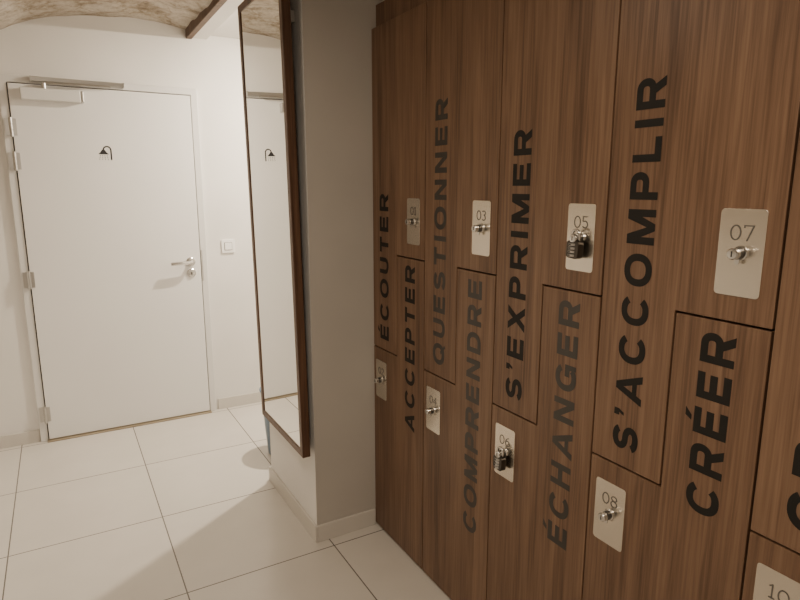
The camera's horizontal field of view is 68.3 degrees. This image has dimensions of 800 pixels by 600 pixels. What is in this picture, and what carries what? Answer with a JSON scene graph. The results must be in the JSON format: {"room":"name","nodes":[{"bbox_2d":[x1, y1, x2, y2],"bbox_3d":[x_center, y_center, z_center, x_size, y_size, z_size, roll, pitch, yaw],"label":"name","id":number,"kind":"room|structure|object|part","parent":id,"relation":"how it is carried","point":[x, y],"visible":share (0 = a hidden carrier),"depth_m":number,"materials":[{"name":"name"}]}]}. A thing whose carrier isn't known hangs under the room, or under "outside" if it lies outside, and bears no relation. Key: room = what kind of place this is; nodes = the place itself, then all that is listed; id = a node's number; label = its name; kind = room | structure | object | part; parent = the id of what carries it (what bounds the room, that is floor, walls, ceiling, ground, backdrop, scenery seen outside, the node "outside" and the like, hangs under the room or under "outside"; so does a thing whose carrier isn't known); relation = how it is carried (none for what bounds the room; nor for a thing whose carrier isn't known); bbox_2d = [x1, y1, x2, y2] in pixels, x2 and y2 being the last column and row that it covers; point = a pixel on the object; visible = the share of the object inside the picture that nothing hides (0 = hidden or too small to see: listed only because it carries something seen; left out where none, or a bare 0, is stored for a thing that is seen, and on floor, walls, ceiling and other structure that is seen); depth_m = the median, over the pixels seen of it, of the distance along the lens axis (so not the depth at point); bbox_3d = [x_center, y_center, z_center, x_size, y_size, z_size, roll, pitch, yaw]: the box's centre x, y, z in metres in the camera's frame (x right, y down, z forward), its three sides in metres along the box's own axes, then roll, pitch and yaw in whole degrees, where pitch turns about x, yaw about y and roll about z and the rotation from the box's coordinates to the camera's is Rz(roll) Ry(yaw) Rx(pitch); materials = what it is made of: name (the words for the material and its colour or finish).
{"room":"locker room","nodes":[
{"label":"locker room","id":0,"kind":"room"},
{"bbox_2d":[0,0,211,29],"bbox_3d":[-0.620,-0.496,0.981,1.711,1.358,5.550,-6,12,-29],"label":"ceiling","id":1,"kind":"structure","parent":0,"point":[177,13],"depth_m":3.16,"materials":[{"name":"beige stone"}]},
{"bbox_2d":[185,0,226,38],"bbox_3d":[0.074,-1.181,1.262,0.035,0.075,5.460,-6,12,-29],"label":"beam","id":2,"kind":"structure","parent":1,"relation":"attached to","point":[194,26],"depth_m":3.19,"materials":[{"name":"brown wood"}]},
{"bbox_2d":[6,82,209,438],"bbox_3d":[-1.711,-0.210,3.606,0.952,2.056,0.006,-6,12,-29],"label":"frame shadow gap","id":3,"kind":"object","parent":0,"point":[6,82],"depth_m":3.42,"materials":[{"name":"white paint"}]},
{"bbox_2d":[0,15,260,438],"bbox_3d":[-1.244,-0.697,3.907,3.800,2.900,0.200,-6,12,-29],"label":"wall","id":4,"kind":"structure","parent":0,"point":[129,50],"depth_m":3.56,"materials":[{"name":"white paint"}]},
{"bbox_2d":[4,117,17,136],"bbox_3d":[-2.109,-0.938,3.196,0.055,0.104,0.026,-6,12,-29],"label":"hinge","id":5,"kind":"object","parent":4,"relation":"attached to","point":[10,123],"visible":1,"depth_m":3.19,"materials":[{"name":"grey metal"}]},
{"bbox_2d":[8,151,21,170],"bbox_3d":[-2.109,-0.761,3.230,0.055,0.104,0.026,-6,12,-29],"label":"hinge","id":6,"kind":"object","parent":4,"relation":"attached to","point":[14,158],"visible":1,"depth_m":3.23,"materials":[{"name":"grey metal"}]},
{"bbox_2d":[0,429,40,448],"bbox_3d":[-2.411,0.839,3.393,0.585,0.075,0.012,-6,12,-29],"label":"baseboard","id":7,"kind":"structure","parent":4,"relation":"attached to","point":[11,440],"depth_m":3.48,"materials":[{"name":"tile"}]},
{"bbox_2d":[22,271,35,288],"bbox_3d":[-2.109,-0.113,3.354,0.055,0.104,0.026,-6,12,-29],"label":"hinge","id":8,"kind":"object","parent":4,"relation":"attached to","point":[28,277],"visible":1,"depth_m":3.35,"materials":[{"name":"grey metal"}]},
{"bbox_2d":[39,407,50,423],"bbox_3d":[-2.109,0.683,3.506,0.055,0.104,0.026,-6,12,-29],"label":"hinge","id":9,"kind":"object","parent":4,"relation":"attached to","point":[45,416],"visible":1,"depth_m":3.50,"materials":[{"name":"grey metal"}]},
{"bbox_2d":[0,74,215,441],"bbox_3d":[-1.707,-0.228,3.595,1.030,2.095,0.022,-6,12,-29],"label":"frame","id":10,"kind":"object","parent":4,"relation":"attached to","point":[4,105],"visible":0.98,"depth_m":3.48,"materials":[{"name":"paint"}]},
{"bbox_2d":[7,83,209,438],"bbox_3d":[-1.703,-0.210,3.592,0.940,2.038,0.024,-6,12,-29],"label":"leaf","id":11,"kind":"object","parent":4,"relation":"attached to","point":[120,328],"visible":1,"depth_m":3.56,"materials":[{"name":"paint"}]},
{"bbox_2d":[19,75,123,102],"bbox_3d":[-1.824,-1.170,3.301,0.519,0.127,0.058,-6,12,-29],"label":"door closer","id":12,"kind":"object","parent":11,"relation":"attached to","point":[26,93],"depth_m":3.25,"materials":[{"name":"paint"}]},
{"bbox_3d":[-1.803,-1.203,3.311,0.466,0.066,0.052,-6,12,-29],"label":"arm","id":13,"kind":"part","parent":12,"relation":"part of","materials":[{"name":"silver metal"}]},
{"bbox_3d":[-1.809,-1.223,3.316,0.460,0.024,0.028,-6,12,-29],"label":"slide rail","id":14,"kind":"part","parent":12,"relation":"part of","materials":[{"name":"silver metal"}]},
{"bbox_2d":[99,146,111,159],"bbox_3d":[-1.720,-0.858,3.443,0.070,0.081,0.001,-6,12,-29],"label":"sign","id":15,"kind":"object","parent":11,"relation":"attached to","point":[103,151],"visible":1,"depth_m":3.44,"materials":[{"name":"black plastic"}]},
{"bbox_2d":[171,257,195,276],"bbox_3d":[-1.369,-0.200,3.737,0.156,0.128,0.068,-6,12,-29],"label":"door handle","id":16,"kind":"object","parent":11,"relation":"attached to","point":[190,261],"depth_m":3.77,"materials":[{"name":"silver metal"}]},
{"bbox_2d":[200,250,203,280],"bbox_3d":[-1.284,-0.224,3.830,0.010,0.200,0.004,-6,12,-29],"label":"strike plate","id":17,"kind":"object","parent":4,"relation":"attached to","point":[200,250],"visible":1,"depth_m":3.83,"materials":[{"name":"grey metal"}]},
{"bbox_2d":[221,239,234,252],"bbox_3d":[-1.138,-0.356,3.908,0.086,0.086,0.015,-6,12,-29],"label":"light switch","id":18,"kind":"object","parent":4,"relation":"attached to","point":[227,246],"visible":1,"depth_m":3.90,"materials":[{"name":"white plastic"}]},
{"bbox_2d":[218,391,261,408],"bbox_3d":[-0.482,0.631,4.482,1.765,0.075,0.012,-6,12,-29],"label":"baseboard","id":19,"kind":"structure","parent":4,"relation":"attached to","point":[226,402],"depth_m":4.11,"materials":[{"name":"tile"}]},
{"bbox_2d":[193,0,243,38],"bbox_3d":[0.128,-1.177,1.294,0.090,0.035,5.460,-6,12,-29],"label":"ceiling beam","id":20,"kind":"structure","parent":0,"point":[230,6],"depth_m":3.19,"materials":[{"name":"white paint"}]},
{"bbox_2d":[211,9,238,38],"bbox_3d":[0.947,-1.361,1.739,2.000,0.180,5.460,-6,12,-29],"label":"ceiling","id":21,"kind":"structure","parent":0,"point":[230,28],"depth_m":3.50,"materials":[{"name":"paint"}]},
{"bbox_2d":[0,402,450,599],"bbox_3d":[0.157,1.234,1.796,3.800,0.100,5.900,-6,12,-29],"label":"floor","id":22,"kind":"structure","parent":0,"point":[187,508],"depth_m":2.62,"materials":[{"name":"tile"}]},
{"bbox_2d":[48,410,211,441],"bbox_3d":[-1.698,0.800,3.777,0.960,0.008,0.045,-6,12,-29],"label":"threshold","id":23,"kind":"object","parent":22,"relation":"on","point":[208,411],"visible":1,"depth_m":3.74,"materials":[{"name":"gold metal"}]},
{"bbox_2d":[259,387,270,454],"bbox_3d":[-0.661,0.682,3.384,0.270,0.386,0.270,-6,12,-29],"label":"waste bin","id":24,"kind":"object","parent":22,"relation":"on","point":[267,424],"visible":0.12,"depth_m":3.33,"materials":[{"name":"blue plastic"}]},
{"bbox_2d":[376,0,774,530],"bbox_3d":[0.824,0.141,1.417,0.510,2.190,2.804,-6,12,-29],"label":"locker cabinet","id":25,"kind":"object","parent":22,"relation":"on","point":[386,10],"visible":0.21,"depth_m":2.16,"materials":[{"name":"brown wood"}]},
{"bbox_2d":[372,2,426,354],"bbox_3d":[-0.019,-0.397,2.229,0.052,1.260,0.395,-6,12,-29],"label":"locker","id":26,"kind":"object","parent":25,"relation":"attached to","point":[399,44],"depth_m":2.20,"materials":[{"name":"brown wood"}]},
{"bbox_2d":[374,256,425,568],"bbox_3d":[-0.019,0.434,2.388,0.052,1.226,0.395,-6,12,-29],"label":"locker","id":27,"kind":"object","parent":25,"relation":"attached to","point":[399,378],"depth_m":2.36,"materials":[{"name":"brown wood"}]},
{"bbox_2d":[423,268,496,599],"bbox_3d":[0.181,0.499,2.048,0.052,1.226,0.395,-6,12,-29],"label":"locker","id":28,"kind":"object","parent":25,"relation":"attached to","point":[458,416],"depth_m":2.01,"materials":[{"name":"brown wood"}]},
{"bbox_2d":[424,0,504,383],"bbox_3d":[0.181,-0.331,1.889,0.052,1.260,0.395,-6,12,-29],"label":"locker","id":29,"kind":"object","parent":25,"relation":"attached to","point":[465,38],"depth_m":1.87,"materials":[{"name":"brown wood"}]},
{"bbox_2d":[487,286,601,599],"bbox_3d":[0.378,0.564,1.706,0.056,1.226,0.395,-6,12,-29],"label":"locker","id":30,"kind":"object","parent":25,"relation":"attached to","point":[540,474],"depth_m":1.63,"materials":[{"name":"brown wood"}]},
{"bbox_2d":[493,0,621,423],"bbox_3d":[0.378,-0.266,1.547,0.056,1.260,0.395,-6,12,-29],"label":"locker","id":31,"kind":"object","parent":25,"relation":"attached to","point":[560,57],"depth_m":1.53,"materials":[{"name":"brown wood"}]},
{"bbox_2d":[583,312,774,599],"bbox_3d":[0.579,0.629,1.366,0.052,1.226,0.395,-6,12,-29],"label":"locker","id":32,"kind":"object","parent":25,"relation":"attached to","point":[686,536],"depth_m":1.25,"materials":[{"name":"brown wood"}]},
{"bbox_2d":[592,0,799,483],"bbox_3d":[0.579,-0.201,1.207,0.052,1.260,0.395,-6,12,-29],"label":"locker","id":33,"kind":"object","parent":25,"relation":"attached to","point":[706,129],"depth_m":1.20,"materials":[{"name":"brown wood"}]},
{"bbox_2d":[742,531,799,599],"bbox_3d":[0.779,0.695,1.026,0.052,1.226,0.395,-6,12,-29],"label":"locker","id":34,"kind":"object","parent":25,"relation":"attached to","point":[772,572],"depth_m":1.13,"materials":[{"name":"brown wood"}]},
{"bbox_2d":[751,131,799,552],"bbox_3d":[0.779,-0.136,0.867,0.052,1.260,0.395,-6,12,-29],"label":"locker","id":35,"kind":"object","parent":25,"relation":"attached to","point":[776,507],"depth_m":1.08,"materials":[{"name":"brown wood"}]},
{"bbox_2d":[269,466,317,542],"bbox_3d":[-0.517,0.953,2.801,0.012,0.075,0.649,-6,12,-29],"label":"baseboard","id":36,"kind":"structure","parent":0,"point":[289,498],"depth_m":2.74,"materials":[{"name":"beige tile"}]},
{"bbox_2d":[269,0,383,524],"bbox_3d":[0.338,-0.527,3.018,1.960,2.900,0.625,-6,12,-29],"label":"wall","id":37,"kind":"structure","parent":0,"point":[332,39],"depth_m":2.38,"materials":[{"name":"beige paint"}]},
{"bbox_2d":[238,0,309,457],"bbox_3d":[-0.517,-0.310,2.509,0.079,1.865,0.560,-7,13,-29],"label":"wall mirror","id":38,"kind":"object","parent":37,"relation":"attached to","point":[265,35],"depth_m":2.42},
{"bbox_2d":[317,508,375,541],"bbox_3d":[-0.233,0.991,2.601,0.278,0.075,0.012,-6,12,-29],"label":"baseboard","id":39,"kind":"structure","parent":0,"point":[354,522],"depth_m":2.59,"materials":[{"name":"beige tile"}]}
]}

